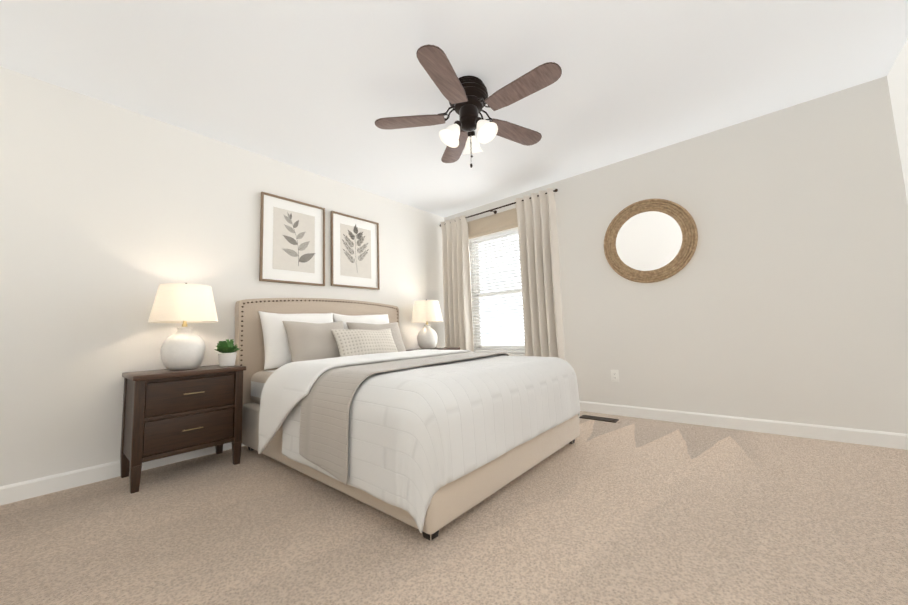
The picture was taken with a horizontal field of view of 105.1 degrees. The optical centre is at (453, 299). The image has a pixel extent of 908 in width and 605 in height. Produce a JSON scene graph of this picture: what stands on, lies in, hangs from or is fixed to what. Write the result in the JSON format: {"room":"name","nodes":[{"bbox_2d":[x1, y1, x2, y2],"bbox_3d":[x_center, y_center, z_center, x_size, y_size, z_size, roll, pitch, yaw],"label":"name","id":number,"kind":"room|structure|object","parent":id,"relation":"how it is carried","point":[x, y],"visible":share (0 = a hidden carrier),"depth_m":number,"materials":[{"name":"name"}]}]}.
{"room":"bedroom","nodes":[
{"label":"bedroom","id":0,"kind":"room"},
{"bbox_2d":[0,67,444,486],"bbox_3d":[-1.443,-0.023,3.307,0.160,2.440,4.300,-7,-7,40],"label":"wall","id":1,"kind":"structure","parent":0,"point":[113,218],"depth_m":2.27,"materials":[{"name":"white paint"}]},
{"bbox_2d":[0,442,245,505],"bbox_3d":[-1.335,1.136,3.139,0.016,0.095,3.980,-7,-7,40],"label":"baseboard","id":2,"kind":"structure","parent":1,"relation":"attached to","point":[19,491],"depth_m":2.06,"materials":[{"name":"white wood"}]},
{"bbox_2d":[259,192,324,285],"bbox_3d":[-1.466,-0.530,3.202,0.026,0.780,0.590,-7,-7,40],"label":"framed artwork","id":3,"kind":"object","parent":1,"relation":"attached to","point":[292,241],"visible":1,"depth_m":3.18,"materials":[{"name":"white paper"}]},
{"bbox_2d":[331,211,379,289],"bbox_3d":[-1.040,-0.500,3.702,0.026,0.765,0.585,-7,-7,40],"label":"framed artwork","id":4,"kind":"object","parent":1,"relation":"attached to","point":[354,252],"visible":1,"depth_m":3.68,"materials":[{"name":"white paper"}]},
{"bbox_2d":[0,411,907,604],"bbox_3d":[0.177,1.069,1.855,4.300,0.120,4.300,-7,-7,40],"label":"floor","id":5,"kind":"structure","parent":0,"point":[624,510],"depth_m":1.44,"materials":[{"name":"carpet"}]},
{"bbox_2d":[120,365,245,493],"bbox_3d":[-1.779,0.792,2.297,0.423,0.650,0.584,-7,-7,40],"label":"nightstand","id":6,"kind":"object","parent":5,"relation":"on","point":[166,413],"visible":1,"depth_m":2.16,"materials":[{"name":"brown wood"}]},
{"bbox_2d":[148,283,217,369],"bbox_3d":[-1.827,0.178,2.358,0.376,0.585,0.376,-7,-7,40],"label":"lamp","id":7,"kind":"object","parent":6,"relation":"on","point":[183,347],"visible":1,"depth_m":2.25,"materials":[{"name":"white ceramic"}]},
{"bbox_2d":[214,339,240,366],"bbox_3d":[-1.600,0.378,2.455,0.174,0.189,0.163,-7,-7,40],"label":"plant","id":8,"kind":"object","parent":6,"relation":"on","point":[227,356],"visible":1,"depth_m":2.43,"materials":[{"name":"green plant"}]},
{"bbox_2d":[234,298,579,540],"bbox_3d":[-0.386,0.505,2.665,2.140,1.195,1.818,-7,-7,40],"label":"bed","id":9,"kind":"object","parent":5,"relation":"on","point":[355,399],"visible":1,"depth_m":1.84,"materials":[{"name":"fabric"}]},
{"bbox_2d":[258,311,340,369],"bbox_3d":[-1.298,0.332,2.969,0.177,0.500,0.676,-26,-19,36],"label":"pillow","id":10,"kind":"object","parent":9,"relation":"on","point":[271,330],"depth_m":2.78,"materials":[{"name":"white fabric"}]},
{"bbox_2d":[299,352,515,484],"bbox_3d":[-0.152,0.669,2.456,0.611,0.495,1.771,-7,-7,40],"label":"throw","id":11,"kind":"object","parent":9,"relation":"on","point":[329,394],"depth_m":1.80,"materials":[{"name":"beige fabric"}]},
{"bbox_2d":[282,354,579,533],"bbox_3d":[-0.023,0.720,2.342,1.213,0.586,1.726,-7,-7,40],"label":"quilt","id":12,"kind":"object","parent":9,"relation":"on","point":[421,442],"depth_m":1.65,"materials":[{"name":"white fabric"}]},
{"bbox_2d":[406,347,459,350],"bbox_3d":[-0.263,0.908,4.076,0.423,0.650,0.584,-7,-7,40],"label":"nightstand","id":13,"kind":"object","parent":5,"relation":"on","point":[450,348],"visible":0.04,"depth_m":4.06,"materials":[{"name":"brown wood"}]},
{"bbox_2d":[411,299,442,348],"bbox_3d":[-0.319,0.290,4.104,0.376,0.585,0.376,-7,-7,40],"label":"lamp","id":14,"kind":"object","parent":13,"relation":"on","point":[426,311],"visible":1,"depth_m":3.99,"materials":[{"name":"white ceramic"}]},
{"bbox_2d":[579,415,618,422],"bbox_3d":[1.321,1.090,3.175,0.320,0.008,0.110,-7,-7,40],"label":"air vent register","id":15,"kind":"object","parent":5,"relation":"on","point":[599,418],"visible":0.96,"depth_m":3.17,"materials":[{"name":"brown metal"}]},
{"bbox_2d":[0,0,907,217],"bbox_3d":[0.088,-1.478,2.096,4.300,0.120,4.300,-7,-7,40],"label":"ceiling","id":16,"kind":"structure","parent":0,"point":[319,87],"depth_m":2.13,"materials":[{"name":"white paint"}]},
{"bbox_2d":[375,44,561,167],"bbox_3d":[0.138,-1.122,2.227,1.148,0.565,1.197,-7,-7,40],"label":"ceiling fan","id":17,"kind":"object","parent":16,"relation":"hanging from","point":[467,98],"visible":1,"depth_m":2.19,"materials":[{"name":"brown wood"}]},
{"bbox_2d":[444,76,907,433],"bbox_3d":[1.474,-0.102,3.549,3.980,2.440,0.160,-7,-7,40],"label":"wall","id":18,"kind":"structure","parent":0,"point":[782,295],"depth_m":2.68,"materials":[{"name":"white paint"}]},
{"bbox_2d":[467,208,517,238],"bbox_3d":[0.511,-0.941,4.298,0.970,0.237,0.027,-7,-7,40],"label":"shade valance","id":19,"kind":"object","parent":18,"relation":"attached to","point":[498,222],"visible":0.69,"depth_m":4.31,"materials":[{"name":"fabric"}]},
{"bbox_2d":[469,227,524,355],"bbox_3d":[0.588,-0.056,4.268,0.980,1.625,0.170,-7,-7,40],"label":"window","id":20,"kind":"structure","parent":18,"relation":"in","point":[511,350],"depth_m":4.31,"materials":[{"name":"white"}]},
{"bbox_2d":[440,188,565,360],"bbox_3d":[0.509,0.037,4.151,1.703,2.319,0.157,-7,-7,40],"label":"curtains","id":21,"kind":"object","parent":18,"relation":"attached to","point":[540,274],"visible":0.67,"depth_m":3.85,"materials":[{"name":"beige fabric"}]},
{"bbox_2d":[611,370,618,381],"bbox_3d":[1.540,0.734,3.327,0.070,0.114,0.009,-7,-7,40],"label":"electrical outlet plate","id":22,"kind":"object","parent":18,"relation":"attached to","point":[614,375],"visible":1,"depth_m":3.33,"materials":[{"name":"white plastic"}]},
{"bbox_2d":[604,199,697,282],"bbox_3d":[1.760,-0.529,3.169,0.762,0.760,0.082,-7,-7,40],"label":"mirror","id":23,"kind":"object","parent":18,"relation":"attached to","point":[650,240],"visible":1,"depth_m":3.15,"materials":[{"name":"wicker"}]},
{"bbox_2d":[579,401,907,449],"bbox_3d":[1.453,1.061,3.375,3.930,0.095,0.016,-7,-7,40],"label":"baseboard","id":24,"kind":"structure","parent":18,"relation":"attached to","point":[830,433],"depth_m":2.62,"materials":[{"name":"white wood"}]},
{"bbox_2d":[887,39,907,202],"bbox_3d":[1.708,-0.386,0.645,0.160,2.440,4.300,-7,-7,40],"label":"wall","id":25,"kind":"structure","parent":0,"point":[897,77],"depth_m":2.19,"materials":[{"name":"white paint"}]},
{"label":"outside","id":26,"kind":"structure","parent":0,"visible":0},
{"bbox_2d":[479,235,524,344],"bbox_3d":[2.278,-0.174,6.052,8.000,9.000,0.001,-7,-7,40],"label":"sky","id":27,"kind":"structure","parent":26,"point":[514,337],"depth_m":7.14,"materials":[{"name":"white"}]}
]}

